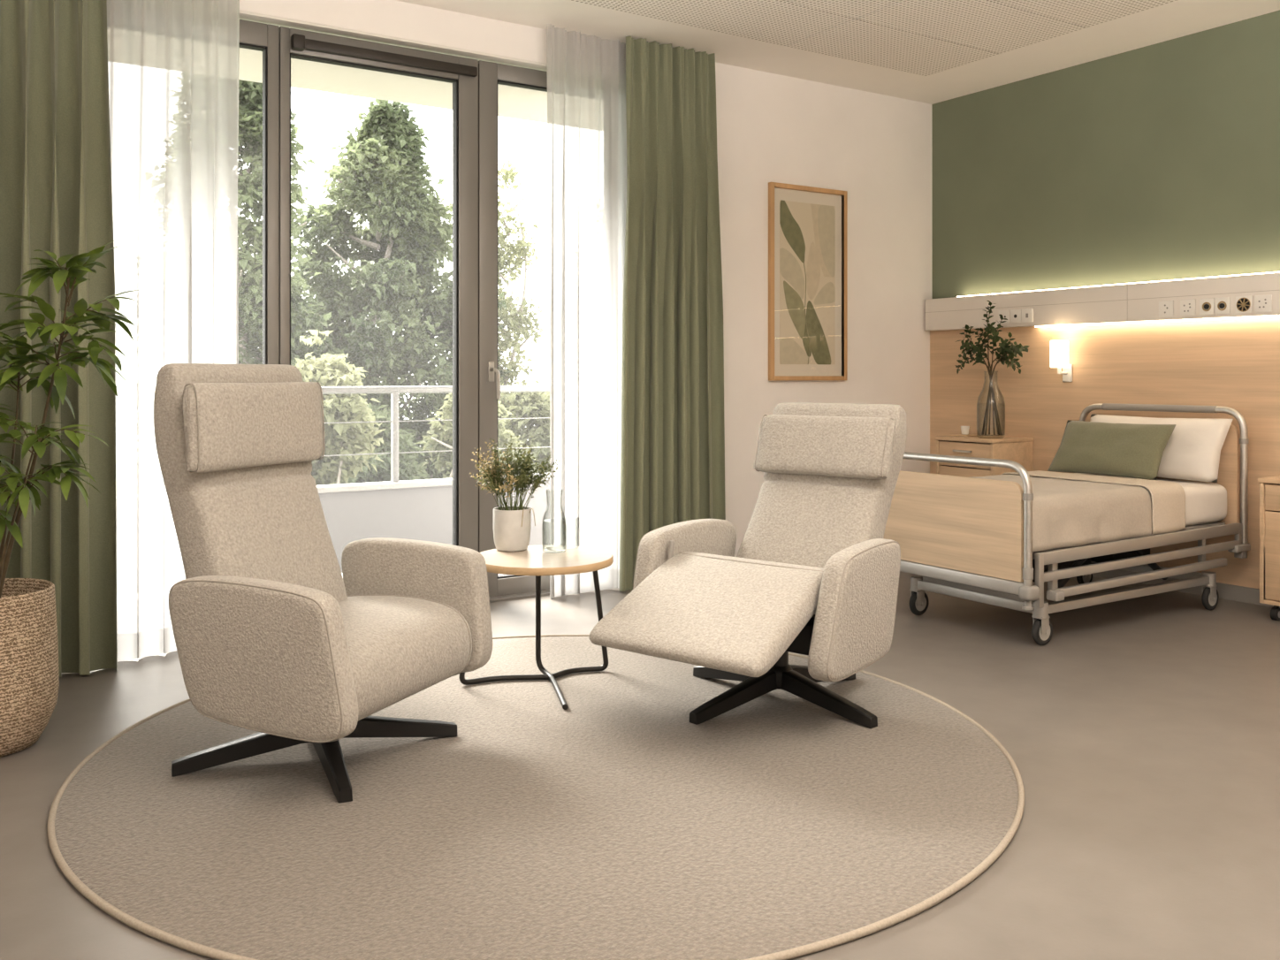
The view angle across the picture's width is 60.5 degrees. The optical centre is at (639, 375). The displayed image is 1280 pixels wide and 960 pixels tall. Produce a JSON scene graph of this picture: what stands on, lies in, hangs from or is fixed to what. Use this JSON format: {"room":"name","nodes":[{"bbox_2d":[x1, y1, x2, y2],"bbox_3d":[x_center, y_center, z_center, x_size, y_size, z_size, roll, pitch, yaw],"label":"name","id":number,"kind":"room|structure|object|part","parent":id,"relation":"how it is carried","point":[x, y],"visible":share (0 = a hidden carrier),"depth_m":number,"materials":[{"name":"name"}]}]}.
{"room":"care facility","nodes":[
{"label":"care facility","id":0,"kind":"room"},
{"bbox_2d":[0,571,1279,959],"bbox_3d":[0.891,1.160,2.561,6.680,0.120,6.730,0,0,-33],"label":"floor","id":1,"kind":"structure","parent":0,"point":[1142,739],"depth_m":3.02,"materials":[{"name":"plastic"}]},
{"bbox_2d":[0,578,59,756],"bbox_3d":[-1.942,0.866,3.246,0.394,0.468,0.394,0,0,-33],"label":"basket","id":2,"kind":"object","parent":1,"relation":"on","point":[29,679],"depth_m":3.18,"materials":[{"name":"wicker"}]},
{"bbox_2d":[0,239,138,756],"bbox_3d":[-1.915,0.341,3.249,0.872,1.517,0.512,0,0,6],"label":"plant","id":3,"kind":"object","parent":1,"relation":"on","point":[29,679],"visible":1,"depth_m":3.20,"materials":[{"name":"green plant"}]},
{"bbox_3d":[-1.903,0.182,3.246,0.683,1.060,0.381,0,0,4],"label":"stem","id":4,"kind":"part","parent":3,"relation":"part of","materials":[{"name":"green plant"}]},
{"bbox_2d":[489,589,550,602],"bbox_3d":[-1.151,1.094,5.087,2.600,0.012,0.070,0,0,-33],"label":"trim","id":5,"kind":"structure","parent":1,"relation":"on","point":[547,592],"depth_m":5.42,"materials":[{"name":"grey metal"}]},
{"bbox_2d":[46,634,1024,959],"bbox_3d":[-0.259,1.091,3.273,2.656,0.017,2.656,0,0,-33],"label":"rug","id":6,"kind":"object","parent":1,"relation":"on","point":[611,825],"visible":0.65,"depth_m":2.65,"materials":[{"name":"beige carpet"}]},
{"bbox_2d":[153,363,492,803],"bbox_3d":[-0.926,0.526,3.159,0.753,1.122,0.804,0,0,22],"label":"recliner chair","id":7,"kind":"object","parent":6,"relation":"on","point":[271,638],"visible":1,"depth_m":3.03,"materials":[{"name":"beige fabric"}]},
{"bbox_3d":[-1.096,1.034,3.072,0.396,0.105,0.060,0,0,-25],"label":"leg","id":8,"kind":"part","parent":7,"relation":"part of","materials":[{"name":"black metal"}]},
{"bbox_3d":[-1.127,0.365,3.240,0.314,0.802,0.542,0,0,22],"label":"backrest","id":9,"kind":"part","parent":7,"relation":"part of","materials":[{"name":"beige fabric"}]},
{"bbox_2d":[182,381,323,472],"bbox_3d":[-1.116,0.142,3.214,0.074,0.246,0.558,0,0,22],"label":"pillow","id":10,"kind":"object","parent":7,"relation":"on","point":[229,427],"depth_m":3.14,"materials":[{"name":"beige fabric"}]},
{"bbox_3d":[-0.964,0.714,2.796,0.548,0.389,0.098,0,0,22],"label":"armrest","id":11,"kind":"part","parent":7,"relation":"part of","materials":[{"name":"beige fabric"}]},
{"bbox_3d":[-0.833,1.034,2.975,0.060,0.105,0.396,0,0,-25],"label":"leg","id":12,"kind":"part","parent":7,"relation":"part of","materials":[{"name":"black metal"}]},
{"bbox_3d":[-0.737,1.034,3.239,0.396,0.105,0.060,0,0,-25],"label":"leg","id":13,"kind":"part","parent":7,"relation":"part of","materials":[{"name":"black metal"}]},
{"bbox_2d":[337,595,472,720],"bbox_3d":[-0.859,0.797,3.132,0.521,0.230,0.622,0,0,22],"label":"seat cushion","id":14,"kind":"object","parent":7,"relation":"on","point":[400,647],"depth_m":3.09,"materials":[{"name":"beige fabric"}]},
{"bbox_3d":[-0.707,0.714,3.449,0.534,0.389,0.098,0,0,22],"label":"armrest","id":15,"kind":"part","parent":7,"relation":"part of","materials":[{"name":"beige fabric"}]},
{"bbox_2d":[458,545,613,709],"bbox_3d":[-0.307,0.857,3.830,0.546,0.458,0.516,0,0,-33],"label":"side table","id":16,"kind":"object","parent":6,"relation":"on","point":[567,560],"visible":0.93,"depth_m":3.85,"materials":[{"name":"brown wood"}]},
{"bbox_3d":[-0.477,0.869,3.891,0.327,0.434,0.063,0,0,-19],"label":"leg","id":17,"kind":"part","parent":16,"relation":"part of","materials":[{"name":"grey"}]},
{"bbox_2d":[469,435,560,551],"bbox_3d":[-0.450,0.420,3.977,0.326,0.415,0.358,0,0,24],"label":"potted plant","id":18,"kind":"object","parent":16,"relation":"on","point":[512,524],"visible":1,"depth_m":3.92,"materials":[{"name":"green plant"}]},
{"bbox_3d":[-0.462,0.553,3.960,0.136,0.150,0.136,0,0,-33],"label":"pot","id":19,"kind":"part","parent":18,"relation":"part of","materials":[{"name":"white ceramic"}]},
{"bbox_3d":[-0.294,0.870,3.785,0.048,0.432,0.445,0,0,-17],"label":"leg","id":20,"kind":"part","parent":16,"relation":"part of","materials":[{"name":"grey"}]},
{"bbox_3d":[-0.224,0.870,3.990,0.234,0.434,0.063,0,0,-24],"label":"leg","id":21,"kind":"part","parent":16,"relation":"part of","materials":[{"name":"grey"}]},
{"bbox_2d":[589,402,906,728],"bbox_3d":[0.417,0.593,3.629,0.799,0.986,1.077,0,0,39],"label":"recliner chair","id":22,"kind":"object","parent":6,"relation":"on","point":[813,572],"visible":1,"depth_m":3.52,"materials":[{"name":"beige fabric"}]},
{"bbox_3d":[0.105,0.595,3.707,0.015,0.075,0.029,0,0,39],"label":"release lever","id":23,"kind":"part","parent":22,"relation":"part of","materials":[{"name":"grey plastic"}]},
{"bbox_3d":[0.161,0.714,3.870,0.098,0.389,0.567,0,0,39],"label":"armrest","id":24,"kind":"part","parent":22,"relation":"part of","materials":[{"name":"beige fabric"}]},
{"bbox_3d":[0.335,1.034,3.837,0.060,0.105,0.396,0,0,-41],"label":"leg","id":25,"kind":"part","parent":22,"relation":"part of","materials":[{"name":"black metal"}]},
{"bbox_3d":[0.315,1.034,3.558,0.396,0.105,0.060,0,0,-41],"label":"leg","id":26,"kind":"part","parent":22,"relation":"part of","materials":[{"name":"black metal"}]},
{"bbox_3d":[0.632,0.433,3.894,0.536,0.665,0.394,0,0,39],"label":"backrest","id":27,"kind":"part","parent":22,"relation":"part of","materials":[{"name":"beige fabric"}]},
{"bbox_3d":[0.614,1.034,3.817,0.396,0.105,0.060,0,0,-41],"label":"leg","id":28,"kind":"part","parent":22,"relation":"part of","materials":[{"name":"black metal"}]},
{"bbox_2d":[754,414,896,479],"bbox_3d":[0.648,0.248,3.894,0.538,0.211,0.108,0,0,39],"label":"pillow","id":29,"kind":"object","parent":22,"relation":"on","point":[790,446],"depth_m":3.85,"materials":[{"name":"beige fabric"}]},
{"bbox_3d":[0.594,1.034,3.538,0.060,0.105,0.396,0,0,-41],"label":"leg","id":30,"kind":"part","parent":22,"relation":"part of","materials":[{"name":"black metal"}]},
{"bbox_3d":[0.666,0.714,3.379,0.098,0.389,0.456,0,0,39],"label":"armrest","id":31,"kind":"part","parent":22,"relation":"part of","materials":[{"name":"beige fabric"}]},
{"bbox_2d":[934,434,1033,477],"bbox_3d":[2.003,0.729,6.412,0.370,0.742,0.423,0,0,-33],"label":"nightstand","id":32,"kind":"object","parent":1,"relation":"on","point":[1019,450],"visible":0.26,"depth_m":6.29,"materials":[{"name":"brown wood"}]},
{"bbox_3d":[1.858,0.435,6.318,0.024,0.012,0.130,0,0,-33],"label":"handle","id":33,"kind":"part","parent":32,"relation":"part of","materials":[{"name":"metal"}]},
{"bbox_2d":[949,434,978,436],"bbox_3d":[1.913,0.352,6.482,0.100,0.010,0.140,0,0,-33],"label":"tray","id":34,"kind":"object","parent":32,"relation":"on","point":[956,435],"visible":1,"depth_m":6.44,"materials":[{"name":"brown wood"}]},
{"bbox_2d":[960,426,969,434],"bbox_3d":[1.919,0.322,6.474,0.052,0.050,0.052,0,0,-33],"label":"cup","id":35,"kind":"object","parent":34,"relation":"on","point":[964,430],"visible":1,"depth_m":6.45,"materials":[{"name":"white ceramic"}]},
{"bbox_3d":[1.875,0.456,6.329,0.018,0.140,0.371,0,0,-33],"label":"drawer","id":36,"kind":"part","parent":32,"relation":"part of","materials":[{"name":"brown wood"}]},
{"bbox_3d":[1.875,0.767,6.329,0.018,0.471,0.371,0,0,-33],"label":"door","id":37,"kind":"part","parent":32,"relation":"part of","materials":[{"name":"brown wood"}]},
{"bbox_2d":[955,300,1029,438],"bbox_3d":[1.970,-0.038,6.204,0.386,0.786,0.298,0,0,1],"label":"vase","id":38,"kind":"object","parent":32,"relation":"on","point":[1012,350],"visible":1,"depth_m":6.23,"materials":[{"name":"clear glass"}]},
{"bbox_2d":[883,403,1250,645],"bbox_3d":[1.971,0.623,5.164,1.644,0.952,0.939,0,0,-33],"label":"hospital bed","id":39,"kind":"object","parent":1,"relation":"on","point":[971,538],"visible":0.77,"depth_m":4.72,"materials":[{"name":"wood"}]},
{"bbox_3d":[1.306,0.626,4.734,0.020,0.397,0.823,0,0,-33],"label":"footboard","id":40,"kind":"part","parent":39,"relation":"part of","materials":[{"name":"brown wood"}]},
{"bbox_3d":[1.306,0.608,4.733,0.033,0.534,0.908,0,0,-33],"label":"foot rail","id":41,"kind":"part","parent":39,"relation":"part of","materials":[{"name":"metal"}]},
{"bbox_2d":[1034,472,1226,525],"bbox_3d":[1.981,0.605,5.171,1.504,0.189,0.800,0,0,-33],"label":"mattress","id":42,"kind":"object","parent":39,"relation":"on","point":[1205,502],"visible":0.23,"depth_m":5.15,"materials":[{"name":"white fabric"}]},
{"bbox_2d":[972,470,1185,551],"bbox_3d":[1.800,0.597,5.053,1.084,0.224,0.859,0,0,-33],"label":"blanket","id":43,"kind":"object","parent":42,"relation":"on","point":[1066,513],"visible":0.62,"depth_m":4.75,"materials":[{"name":"beige fabric"}]},
{"bbox_2d":[1047,419,1176,479],"bbox_3d":[2.348,0.365,5.489,0.199,0.260,0.600,0,0,-33],"label":"cushion","id":44,"kind":"object","parent":42,"relation":"on","point":[1127,450],"visible":1,"depth_m":5.41,"materials":[{"name":"green fabric"}]},
{"bbox_2d":[1089,413,1232,482],"bbox_3d":[2.563,0.355,5.515,0.188,0.299,0.760,0,0,-33],"label":"pillow","id":45,"kind":"object","parent":42,"relation":"on","point":[1192,450],"visible":0.43,"depth_m":5.29,"materials":[{"name":"white fabric"}]},
{"bbox_3d":[2.214,0.730,4.800,1.485,0.064,0.022,0,0,-33],"label":"rail","id":46,"kind":"part","parent":39,"relation":"part of","materials":[{"name":"silver metal"}]},
{"bbox_3d":[2.222,0.880,4.810,1.240,0.048,0.030,0,0,-33],"label":"rail","id":47,"kind":"part","parent":39,"relation":"part of","materials":[{"name":"silver metal"}]},
{"bbox_3d":[2.218,0.805,4.803,1.475,0.050,0.022,0,0,-33],"label":"rail","id":48,"kind":"part","parent":39,"relation":"part of","materials":[{"name":"silver metal"}]},
{"bbox_3d":[2.641,0.484,5.598,0.018,0.512,0.819,0,0,-33],"label":"headboard","id":49,"kind":"part","parent":39,"relation":"part of","materials":[{"name":"brown wood"}]},
{"bbox_3d":[2.641,0.489,5.598,0.033,0.682,0.908,0,0,-33],"label":"head rail","id":50,"kind":"part","parent":39,"relation":"part of","materials":[{"name":"metal"}]},
{"bbox_2d":[1257,475,1279,620],"bbox_3d":[3.037,0.780,4.848,0.335,0.640,0.443,0,0,-33],"label":"nightstand","id":51,"kind":"object","parent":1,"relation":"on","point":[1269,486],"visible":1,"depth_m":4.92,"materials":[{"name":"brown wood"}]},
{"bbox_3d":[2.924,0.545,4.775,0.018,0.115,0.391,0,0,-33],"label":"drawer","id":52,"kind":"part","parent":51,"relation":"part of","materials":[{"name":"brown wood"}]},
{"bbox_3d":[2.924,0.806,4.775,0.018,0.394,0.391,0,0,-33],"label":"door","id":53,"kind":"part","parent":51,"relation":"part of","materials":[{"name":"brown wood"}]},
{"bbox_2d":[239,0,1279,556],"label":"wall","id":54,"kind":"structure","parent":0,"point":[877,148],"depth_m":6.27,"materials":[{"name":"paint"}]},
{"bbox_2d":[239,19,279,364],"bbox_3d":[-1.946,-0.223,4.655,0.796,2.645,0.070,0,0,-33],"label":"window","id":55,"kind":"structure","parent":54,"relation":"attached to","point":[262,37],"depth_m":4.83,"materials":[{"name":"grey metal"}]},
{"bbox_2d":[279,26,479,552],"bbox_3d":[-1.194,-0.223,5.115,0.958,2.645,0.115,0,0,-33],"label":"door","id":56,"kind":"structure","parent":54,"relation":"attached to","point":[463,72],"depth_m":5.32,"materials":[{"name":"brown metal"}]},
{"bbox_2d":[238,47,547,122],"bbox_3d":[-1.339,-1.683,5.745,9.000,0.235,0.940,0,0,-33],"label":"balcony ceiling","id":57,"kind":"structure","parent":54,"relation":"attached to","point":[513,102],"depth_m":5.95,"materials":[{"name":"grey"}]},
{"bbox_2d":[478,60,550,596],"bbox_3d":[-0.435,-0.223,5.599,0.842,2.645,0.129,0,0,-33],"label":"window frame","id":58,"kind":"structure","parent":54,"relation":"attached to","point":[491,74],"depth_m":5.39,"materials":[{"name":"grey metal"}]},
{"bbox_3d":[-0.714,0.022,5.377,0.037,0.185,0.063,0,0,-41],"label":"handle","id":59,"kind":"part","parent":58,"relation":"part of","materials":[{"name":"silver metal"}]},
{"bbox_2d":[768,182,847,380],"bbox_3d":[0.987,-0.538,6.423,0.590,1.133,0.030,0,0,-33],"label":"framed print","id":60,"kind":"object","parent":54,"relation":"attached to","point":[808,225],"visible":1,"depth_m":6.42,"materials":[{"name":"beige paper"}]},
{"bbox_3d":[2.133,-0.345,6.431,0.007,0.078,0.076,0,0,-33],"label":"socket plate","id":61,"kind":"part","parent":54,"relation":"part of","materials":[{"name":"white plastic"}]},
{"bbox_3d":[2.179,-0.345,6.360,0.007,0.078,0.076,0,0,-33],"label":"socket plate","id":62,"kind":"part","parent":54,"relation":"part of","materials":[{"name":"white plastic"}]},
{"bbox_3d":[2.222,-0.345,6.293,0.007,0.078,0.076,0,0,-33],"label":"socket plate","id":63,"kind":"part","parent":54,"relation":"part of","materials":[{"name":"white plastic"}]},
{"bbox_3d":[3.567,-0.384,4.275,0.082,0.213,6.398,0,0,-33],"label":"service rail","id":64,"kind":"part","parent":54,"relation":"part of","materials":[{"name":"white plastic"}]},
{"bbox_3d":[2.680,-0.340,5.587,0.007,0.082,0.080,0,0,-33],"label":"socket plate","id":65,"kind":"part","parent":54,"relation":"part of","materials":[{"name":"white plastic"}]},
{"bbox_3d":[2.742,-0.340,5.491,0.007,0.082,0.080,0,0,-33],"label":"socket plate","id":66,"kind":"part","parent":54,"relation":"part of","materials":[{"name":"white plastic"}]},
{"bbox_3d":[2.796,-0.340,5.408,0.007,0.082,0.074,0,0,-33],"label":"socket plate","id":67,"kind":"part","parent":54,"relation":"part of","materials":[{"name":"white plastic"}]},
{"bbox_3d":[2.837,-0.340,5.343,0.007,0.082,0.074,0,0,-33],"label":"socket plate","id":68,"kind":"part","parent":54,"relation":"part of","materials":[{"name":"white plastic"}]},
{"bbox_2d":[1237,298,1249,311],"bbox_3d":[2.890,-0.340,5.253,0.002,0.062,0.062,0,0,-33],"label":"grille","id":69,"kind":"object","parent":54,"relation":"attached to","point":[1243,304],"depth_m":5.25,"materials":[{"name":"black"}]},
{"bbox_3d":[2.894,-0.340,5.256,0.007,0.082,0.080,0,0,-33],"label":"socket plate","id":70,"kind":"part","parent":54,"relation":"part of","materials":[{"name":"white plastic"}]},
{"bbox_3d":[2.943,-0.340,5.181,0.007,0.082,0.080,0,0,-33],"label":"socket plate","id":71,"kind":"part","parent":54,"relation":"part of","materials":[{"name":"white plastic"}]},
{"bbox_2d":[396,0,1279,104],"bbox_3d":[0.880,-1.781,2.578,6.680,0.108,6.770,0,0,-33],"label":"ceiling","id":72,"kind":"structure","parent":0,"point":[927,51],"depth_m":5.49,"materials":[{"name":"paint"}]},
{"bbox_2d":[0,0,117,677],"bbox_3d":[-2.224,-0.316,3.940,0.625,2.831,0.122,0,0,-33],"label":"curtain","id":73,"kind":"object","parent":72,"relation":"hanging from","point":[56,194],"visible":0.75,"depth_m":4.02,"materials":[{"name":"green fabric"}]},
{"bbox_2d":[106,0,239,662],"bbox_3d":[-1.847,-0.316,4.355,0.074,2.831,0.558,0,0,41],"label":"sheer curtain","id":74,"kind":"object","parent":72,"relation":"hanging from","point":[173,65],"visible":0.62,"depth_m":4.32,"materials":[{"name":"white fabric"}]},
{"bbox_2d":[546,23,627,598],"bbox_3d":[-0.251,-0.312,5.558,0.537,2.825,0.070,0,0,-39],"label":"sheer curtain","id":75,"kind":"object","parent":72,"relation":"hanging from","point":[587,102],"visible":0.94,"depth_m":5.56,"materials":[{"name":"white fabric"}]},
{"bbox_2d":[619,36,725,591],"bbox_3d":[0.171,-0.316,5.763,0.678,2.831,0.101,0,0,-33],"label":"curtain","id":76,"kind":"object","parent":72,"relation":"hanging from","point":[673,445],"visible":0.84,"depth_m":5.74,"materials":[{"name":"green fabric"}]},
{"bbox_2d":[932,10,1279,298],"bbox_3d":[3.641,-0.367,4.366,0.100,2.935,6.770,0,0,-33],"label":"wall","id":77,"kind":"structure","parent":0,"point":[1161,161],"depth_m":5.91,"materials":[{"name":"green paint"}]},
{"bbox_2d":[929,317,1279,588],"bbox_3d":[3.618,0.362,4.292,0.020,1.325,6.470,0,0,-33],"label":"wall panel","id":78,"kind":"object","parent":77,"relation":"attached to","point":[1233,363],"visible":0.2,"depth_m":5.81,"materials":[{"name":"brown wood"}]},
{"bbox_2d":[1050,340,1072,381],"bbox_3d":[2.347,-0.081,6.120,0.124,0.232,0.098,0,0,-33],"label":"wall lamp","id":79,"kind":"object","parent":78,"relation":"attached to","point":[1059,349],"visible":1,"depth_m":6.08,"materials":[{"name":"white plastic"}]},
{"bbox_3d":[2.336,-0.121,6.112,0.098,0.152,0.098,0,0,-33],"label":"lamp shade","id":80,"kind":"part","parent":79,"relation":"part of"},
{"bbox_2d":[1032,553,1279,608],"bbox_3d":[3.615,1.063,4.290,0.026,0.074,6.470,0,0,-33],"label":"baseboard","id":81,"kind":"structure","parent":77,"relation":"attached to","point":[1225,591],"depth_m":5.41,"materials":[{"name":"grey plastic"}]},
{"bbox_3d":[-1.371,1.185,5.796,9.000,0.130,1.080,0,0,-33],"label":"floor","id":82,"kind":"structure","parent":0,"visible":0},
{"bbox_2d":[316,385,550,571],"bbox_3d":[-1.564,0.570,6.136,8.846,1.021,0.120,0,0,-33],"label":"balcony railing","id":83,"kind":"object","parent":82,"relation":"on","point":[422,509],"visible":0.11,"depth_m":6.24,"materials":[{"name":"grey metal"}]},
{"bbox_3d":[-1.395,0.350,6.245,0.036,0.520,0.036,0,0,-33],"label":"post","id":84,"kind":"part","parent":83,"relation":"part of","materials":[{"name":"grey metal"}]},
{"bbox_3d":[-1.520,0.855,6.164,8.742,0.450,0.060,0,0,-33],"label":"parapet panel","id":85,"kind":"part","parent":83,"relation":"part of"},
{"bbox_3d":[-1.583,0.080,6.123,8.800,0.042,0.042,0,0,-33],"label":"handrail","id":86,"kind":"part","parent":83,"relation":"part of","materials":[{"name":"grey metal"}]},
{"label":"outside","id":87,"kind":"structure","parent":0,"visible":0},
{"bbox_3d":[-9.331,4.200,32.798,100.000,0.200,54.800,0,0,-33],"label":"ground","id":88,"kind":"structure","parent":87,"visible":0},
{"bbox_2d":[237,79,343,369],"bbox_3d":[-5.367,-0.111,14.426,2.890,8.432,2.781,0,0,6],"label":"maple tree","id":89,"kind":"object","parent":88,"relation":"on","point":[250,93],"visible":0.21,"depth_m":14.09,"materials":[{"name":"green plant"}]},
{"bbox_2d":[293,327,386,485],"bbox_3d":[-3.324,1.819,10.943,1.534,4.575,1.482,0,0,-33],"label":"bush","id":90,"kind":"object","parent":88,"relation":"on","point":[339,438],"visible":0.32,"depth_m":10.96,"materials":[{"name":"green plant"}]},
{"bbox_2d":[312,402,428,572],"bbox_3d":[-3.568,2.223,13.973,2.496,3.768,2.479,0,0,15],"label":"bush","id":91,"kind":"object","parent":88,"relation":"on","point":[383,474],"visible":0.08,"depth_m":13.65,"materials":[{"name":"green plant"}]},
{"bbox_2d":[290,99,526,479],"bbox_3d":[-4.027,-0.117,16.702,4.551,8.441,4.310,0,0,-19],"label":"maple tree","id":92,"kind":"object","parent":88,"relation":"on","point":[381,177],"visible":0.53,"depth_m":16.08,"materials":[{"name":"green plant"}]},
{"bbox_2d":[415,392,538,478],"bbox_3d":[-1.701,2.066,11.435,1.509,4.071,1.699,0,0,4],"label":"bush","id":93,"kind":"object","parent":88,"relation":"on","point":[444,438],"visible":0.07,"depth_m":11.51,"materials":[{"name":"green plant"}]},
{"bbox_2d":[497,160,547,440],"bbox_3d":[-2.028,0.347,17.213,1.689,7.511,1.655,0,0,-33],"label":"tree","id":94,"kind":"object","parent":88,"relation":"on","point":[514,323],"visible":0.31,"depth_m":17.05,"materials":[{"name":"green plant"}]},
{"bbox_2d":[497,381,550,472],"bbox_3d":[-1.479,2.091,13.970,2.090,4.026,2.170,0,0,-33],"label":"bush","id":95,"kind":"object","parent":88,"relation":"on","point":[522,405],"visible":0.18,"depth_m":13.63,"materials":[{"name":"green plant"}]}
]}

